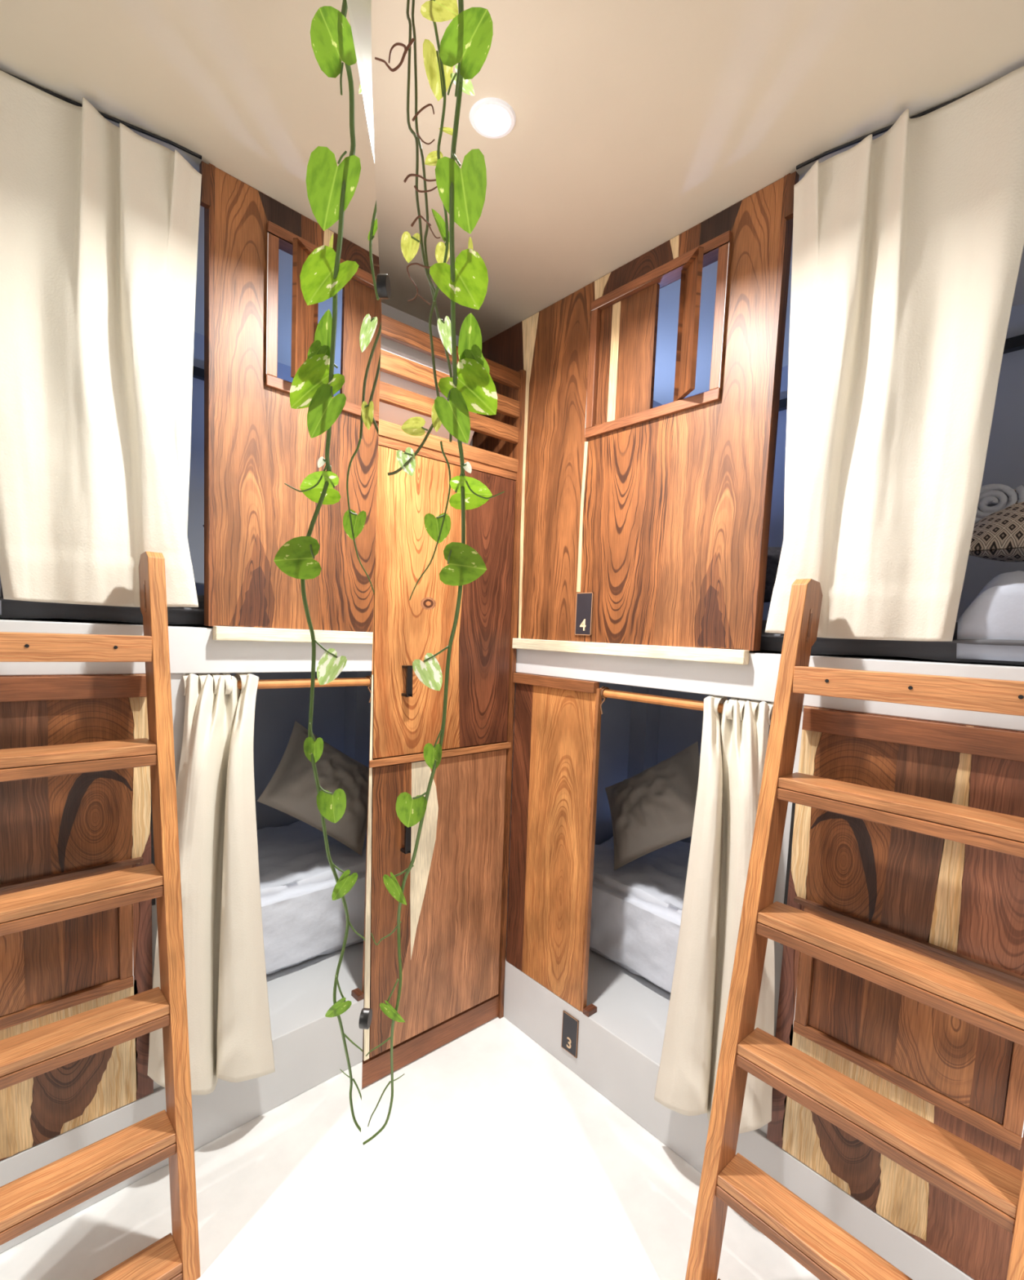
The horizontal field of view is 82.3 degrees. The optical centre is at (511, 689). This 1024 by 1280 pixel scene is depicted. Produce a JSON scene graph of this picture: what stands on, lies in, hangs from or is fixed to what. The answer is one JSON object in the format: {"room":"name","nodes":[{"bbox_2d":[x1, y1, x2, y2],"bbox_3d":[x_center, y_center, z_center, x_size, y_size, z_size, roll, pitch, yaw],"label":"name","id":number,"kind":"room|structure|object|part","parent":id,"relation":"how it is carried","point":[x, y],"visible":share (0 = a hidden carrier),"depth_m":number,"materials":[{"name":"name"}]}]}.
{"room":"dormitory","nodes":[
{"label":"dormitory","id":0,"kind":"room"},
{"bbox_2d":[381,302,472,446],"bbox_3d":[-0.302,-0.037,2.209,2.400,2.400,0.200,-3,8,-41],"label":"wall","id":1,"kind":"structure","parent":0,"point":[388,311],"depth_m":1.90,"materials":[{"name":"white paint"}]},
{"bbox_2d":[506,400,662,938],"bbox_3d":[0.244,-0.150,2.441,0.865,2.185,0.150,-3,8,-41],"label":"wall","id":2,"kind":"structure","parent":0,"point":[615,729],"depth_m":2.57,"materials":[{"name":"paint"}]},
{"bbox_2d":[357,1017,819,1279],"bbox_3d":[0.506,1.462,-0.061,4.300,0.060,4.950,-3,8,-41],"label":"floor","id":3,"kind":"structure","parent":0,"point":[492,1158],"depth_m":1.49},
{"bbox_2d":[361,314,525,1088],"bbox_3d":[-0.299,0.078,1.898,0.614,2.235,0.281,-3,8,-41],"label":"tall cabinet","id":4,"kind":"object","parent":3,"relation":"on","point":[453,918],"visible":0.68,"depth_m":1.84,"materials":[{"name":"brown wood"}]},
{"bbox_3d":[-0.320,0.437,1.761,0.018,0.106,0.033,-3,8,-41],"label":"handle","id":5,"kind":"part","parent":4,"relation":"part of","materials":[{"name":"black metal"}]},
{"bbox_3d":[-0.307,-0.026,1.711,0.018,0.092,0.033,-3,8,-41],"label":"handle","id":6,"kind":"part","parent":4,"relation":"part of","materials":[{"name":"black metal"}]},
{"bbox_2d":[378,336,476,444],"bbox_3d":[-0.330,-0.880,1.773,0.425,0.256,0.185,-3,8,-41],"label":"air conditioner","id":7,"kind":"object","parent":4,"relation":"in","point":[389,413],"visible":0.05,"depth_m":1.69,"materials":[{"name":"white plastic"}]},
{"bbox_3d":[-0.231,0.659,1.903,0.506,0.896,0.020,-3,8,-41],"label":"door","id":8,"kind":"part","parent":4,"relation":"part of","materials":[{"name":"brown wood"}]},
{"bbox_3d":[-0.223,0.201,1.832,0.575,0.019,0.012,-3,8,-41],"label":"rail","id":9,"kind":"part","parent":4,"relation":"part of","materials":[{"name":"brown wood"}]},
{"bbox_3d":[-0.199,-0.246,1.810,0.506,0.868,0.019,-3,8,-41],"label":"door","id":10,"kind":"part","parent":4,"relation":"part of","materials":[{"name":"brown wood"}]},
{"bbox_2d":[684,578,1023,1279],"bbox_3d":[0.657,0.556,1.051,0.324,1.525,0.500,-3,8,-41],"label":"ladder","id":11,"kind":"object","parent":3,"relation":"on","point":[991,1187],"visible":1,"depth_m":1.08,"materials":[{"name":"brown wood"}]},
{"bbox_3d":[0.503,0.532,1.225,0.324,1.525,0.032,-3,8,-41],"label":"rail","id":12,"kind":"part","parent":11,"relation":"part of","materials":[{"name":"brown wood"}]},
{"bbox_3d":[0.811,0.579,0.876,0.324,1.525,0.032,-3,8,-41],"label":"rail","id":13,"kind":"part","parent":11,"relation":"part of","materials":[{"name":"brown wood"}]},
{"bbox_2d":[371,0,1023,404],"bbox_3d":[0.590,-0.956,-0.311,4.300,0.115,4.950,-3,8,-41],"label":"ceiling","id":14,"kind":"structure","parent":0,"point":[638,123],"depth_m":1.12,"materials":[{"name":"paint"}]},
{"bbox_2d":[362,0,504,1145],"bbox_3d":[-0.070,-0.308,0.577,0.144,1.512,0.214,3,6,6],"label":"pothos","id":15,"kind":"object","parent":14,"relation":"hanging from","point":[466,42],"visible":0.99,"depth_m":0.53,"materials":[{"name":"green plant"}]},
{"bbox_2d":[469,97,515,138],"bbox_3d":[-0.038,-1.124,1.154,0.092,0.005,0.092,-3,8,-41],"label":"recessed light","id":16,"kind":"object","parent":14,"relation":"in","point":[491,117],"visible":1,"depth_m":1.15,"materials":[{"name":"white plastic"}]},
{"bbox_2d":[784,171,799,221],"bbox_3d":[0.601,-1.061,1.259,0.016,0.083,0.018,-3,8,-41],"label":"bracket","id":17,"kind":"object","parent":14,"relation":"attached to","point":[792,179],"visible":0.9,"depth_m":1.25,"materials":[{"name":"brown wood"}]},
{"bbox_2d":[795,87,981,169],"bbox_3d":[0.946,-1.030,0.859,0.007,0.060,1.040,-3,8,-41],"label":"track","id":18,"kind":"object","parent":14,"relation":"attached to","point":[886,128],"visible":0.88,"depth_m":1.15,"materials":[{"name":"black metal"}]},
{"bbox_2d":[764,66,1023,641],"bbox_3d":[0.724,-0.582,1.137,0.111,0.964,0.426,-2,7,-36],"label":"curtain","id":19,"kind":"object","parent":18,"relation":"hanging from","point":[908,241],"visible":0.95,"depth_m":1.11,"materials":[{"name":"beige fabric"}]},
{"bbox_2d":[656,304,1023,843],"bbox_3d":[2.155,0.164,1.088,0.200,2.400,4.750,-3,8,-41],"label":"wall","id":20,"kind":"structure","parent":0,"point":[679,728],"depth_m":1.75,"materials":[{"name":"paint"}]},
{"bbox_2d":[560,1010,578,1057],"bbox_3d":[0.185,1.100,1.873,0.005,0.125,0.066,-3,8,-41],"label":"number plate","id":21,"kind":"object","parent":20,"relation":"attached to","point":[570,1027],"visible":1,"depth_m":1.87,"materials":[{"name":"brown metal"}]},
{"bbox_2d":[626,685,661,778],"bbox_3d":[0.589,0.414,2.664,0.100,1.040,0.085,-3,8,-41],"label":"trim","id":22,"kind":"structure","parent":20,"relation":"attached to","point":[644,717],"depth_m":2.61,"materials":[{"name":"paint"}]},
{"bbox_2d":[503,938,974,1279],"bbox_3d":[1.704,1.273,0.838,0.900,0.215,4.750,-3,8,-41],"label":"bunk bed base","id":23,"kind":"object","parent":20,"relation":"attached to","point":[620,1044],"depth_m":1.70,"materials":[{"name":"white paint"}]},
{"bbox_2d":[589,836,690,993],"bbox_3d":[1.205,0.915,1.572,0.644,0.318,2.593,-3,8,-41],"label":"mattress","id":24,"kind":"object","parent":23,"relation":"on","point":[637,906],"visible":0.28,"depth_m":2.04,"materials":[{"name":"white fabric"}]},
{"bbox_2d":[604,741,699,870],"bbox_3d":[0.539,0.431,2.190,0.523,0.481,0.261,6,7,33],"label":"pillow","id":25,"kind":"object","parent":24,"relation":"on","point":[651,810],"visible":0.82,"depth_m":2.11,"materials":[{"name":"beige fabric"}]},
{"bbox_2d":[766,706,1023,1279],"bbox_3d":[1.529,0.687,0.331,0.051,1.038,2.742,-3,8,-41],"label":"panel","id":26,"kind":"object","parent":23,"relation":"on","point":[959,905],"visible":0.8,"depth_m":1.15,"materials":[{"name":"brown wood"}]},
{"bbox_3d":[1.538,0.198,0.264,0.016,0.048,2.728,-3,8,-41],"label":"rail","id":27,"kind":"part","parent":26,"relation":"part of","materials":[{"name":"brown wood"}]},
{"bbox_2d":[515,648,1023,731],"bbox_3d":[1.757,0.079,0.705,0.896,0.110,4.720,-3,8,-41],"label":"trim","id":28,"kind":"structure","parent":20,"relation":"attached to","point":[757,680],"depth_m":1.37,"materials":[{"name":"white paint"}]},
{"bbox_2d":[481,173,793,664],"bbox_3d":[0.217,-0.641,1.721,0.083,1.063,1.091,-3,8,-41],"label":"wall","id":29,"kind":"structure","parent":28,"relation":"on","point":[660,513],"depth_m":1.55,"materials":[{"name":"brown wood"}]},
{"bbox_2d":[506,672,601,1017],"bbox_3d":[0.136,0.476,1.915,0.052,1.038,0.393,-3,8,-41],"label":"wooden panel","id":30,"kind":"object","parent":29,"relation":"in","point":[557,720],"depth_m":1.89,"materials":[{"name":"brown wood"}]},
{"bbox_3d":[0.132,-0.025,1.868,0.026,0.033,0.359,-3,8,-41],"label":"rail","id":31,"kind":"part","parent":30,"relation":"part of","materials":[{"name":"brown wood"}]},
{"bbox_2d":[574,592,593,635],"bbox_3d":[0.215,-0.228,1.754,0.005,0.126,0.064,-3,8,-41],"label":"number plate","id":32,"kind":"object","parent":29,"relation":"attached to","point":[584,606],"visible":1,"depth_m":1.75,"materials":[{"name":"brown metal"}]},
{"bbox_2d":[595,283,659,423],"bbox_3d":[0.315,-0.912,1.617,0.012,0.319,0.188,-3,8,-41],"label":"shutter","id":33,"kind":"object","parent":29,"relation":"attached to","point":[626,321],"depth_m":1.61,"materials":[{"name":"brown wood"}]},
{"bbox_2d":[602,688,770,719],"bbox_3d":[0.440,0.034,1.559,0.025,0.025,0.511,-3,8,-41],"label":"curtain rod","id":34,"kind":"object","parent":29,"relation":"attached to","point":[633,696],"visible":0.66,"depth_m":1.59,"materials":[{"name":"brown wood"}]},
{"bbox_2d":[599,685,609,714],"bbox_3d":[0.273,0.029,1.747,0.038,0.084,0.020,-3,8,-41],"label":"tie","id":35,"kind":"object","parent":34,"relation":"attached to","point":[602,687],"visible":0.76,"depth_m":1.74,"materials":[{"name":"brown"}]},
{"bbox_2d":[653,695,774,1133],"bbox_3d":[0.524,0.571,1.434,0.140,1.106,0.304,-3,8,-41],"label":"curtain","id":36,"kind":"object","parent":34,"relation":"hanging from","point":[733,748],"visible":0.85,"depth_m":1.42,"materials":[{"name":"beige fabric"}]},
{"bbox_2d":[673,246,703,401],"bbox_3d":[0.433,-0.890,1.441,0.012,0.319,0.094,1,6,-9],"label":"shutter","id":37,"kind":"object","parent":29,"relation":"attached to","point":[690,268],"depth_m":1.45,"materials":[{"name":"brown wood"}]},
{"bbox_3d":[0.590,-0.605,1.332,0.034,1.030,0.012,-3,8,-41],"label":"post","id":38,"kind":"part","parent":29,"relation":"part of","materials":[{"name":"brown wood"}]},
{"bbox_2d":[758,702,804,1133],"bbox_3d":[0.640,0.546,1.408,0.088,1.040,0.077,-3,8,-41],"label":"trim","id":39,"kind":"structure","parent":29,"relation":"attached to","point":[779,895],"depth_m":1.35,"materials":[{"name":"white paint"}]},
{"bbox_2d":[760,620,1023,665],"bbox_3d":[1.289,-0.091,1.248,0.850,0.087,2.990,-3,8,-41],"label":"frame","id":40,"kind":"object","parent":28,"relation":"on","point":[933,651],"visible":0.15,"depth_m":1.23,"materials":[{"name":"grey metal"}]},
{"bbox_2d":[763,546,782,602],"bbox_3d":[0.710,-0.378,1.944,0.400,0.202,0.220,7,8,43],"label":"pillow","id":41,"kind":"object","parent":40,"relation":"on","point":[773,553],"visible":0.06,"depth_m":1.80,"materials":[{"name":"black fabric"}]},
{"bbox_2d":[955,570,1023,662],"bbox_3d":[1.333,-0.113,0.975,0.554,0.169,0.854,-3,8,-41],"label":"duvet","id":42,"kind":"object","parent":40,"relation":"on","point":[997,612],"visible":1,"depth_m":1.07,"materials":[{"name":"grey fabric"}]},
{"bbox_2d":[968,488,1023,561],"bbox_3d":[1.224,-0.360,1.221,0.460,0.196,0.262,7,8,43],"label":"pillow","id":43,"kind":"object","parent":42,"relation":"on","point":[998,535],"visible":0.59,"depth_m":1.24,"materials":[{"name":"beige fabric"}]},
{"bbox_2d":[974,484,1023,523],"bbox_3d":[1.135,-0.413,1.357,0.210,0.088,0.114,-3,8,-41],"label":"rolled towel","id":44,"kind":"object","parent":43,"relation":"on","point":[993,498],"visible":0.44,"depth_m":1.28,"materials":[{"name":"grey fabric"}]},
{"bbox_2d":[808,957,901,1067],"bbox_3d":[0.725,0.633,1.237,0.012,0.245,0.167,-3,8,-41],"label":"wood panel","id":45,"kind":"object","parent":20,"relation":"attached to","point":[860,1017],"depth_m":1.23,"materials":[{"name":"brown wood"}]},
{"bbox_2d":[778,333,1023,411],"bbox_3d":[1.464,-0.981,1.631,0.028,0.030,1.900,-3,8,-41],"label":"wall rail","id":46,"kind":"object","parent":20,"relation":"attached to","point":[1015,343],"visible":0.02,"depth_m":1.67,"materials":[{"name":"black metal"}]},
{"bbox_2d":[893,995,1013,1124],"bbox_3d":[0.834,0.650,1.108,0.012,0.245,0.171,-3,8,-41],"label":"wood panel","id":47,"kind":"object","parent":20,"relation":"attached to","point":[967,1068],"depth_m":1.10,"materials":[{"name":"brown wood"}]},
{"bbox_3d":[-0.231,0.263,-0.683,1.686,2.400,1.770,-3,8,-41],"label":"wall","id":48,"kind":"structure","parent":0,"visible":0},
{"bbox_2d":[0,0,391,1279],"bbox_3d":[-0.181,0.295,-0.582,0.038,2.320,2.270,2,6,2],"label":"wall mirror","id":49,"kind":"object","parent":48,"relation":"attached to","point":[193,288],"visible":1,"depth_m":0.23,"materials":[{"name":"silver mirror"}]}
]}

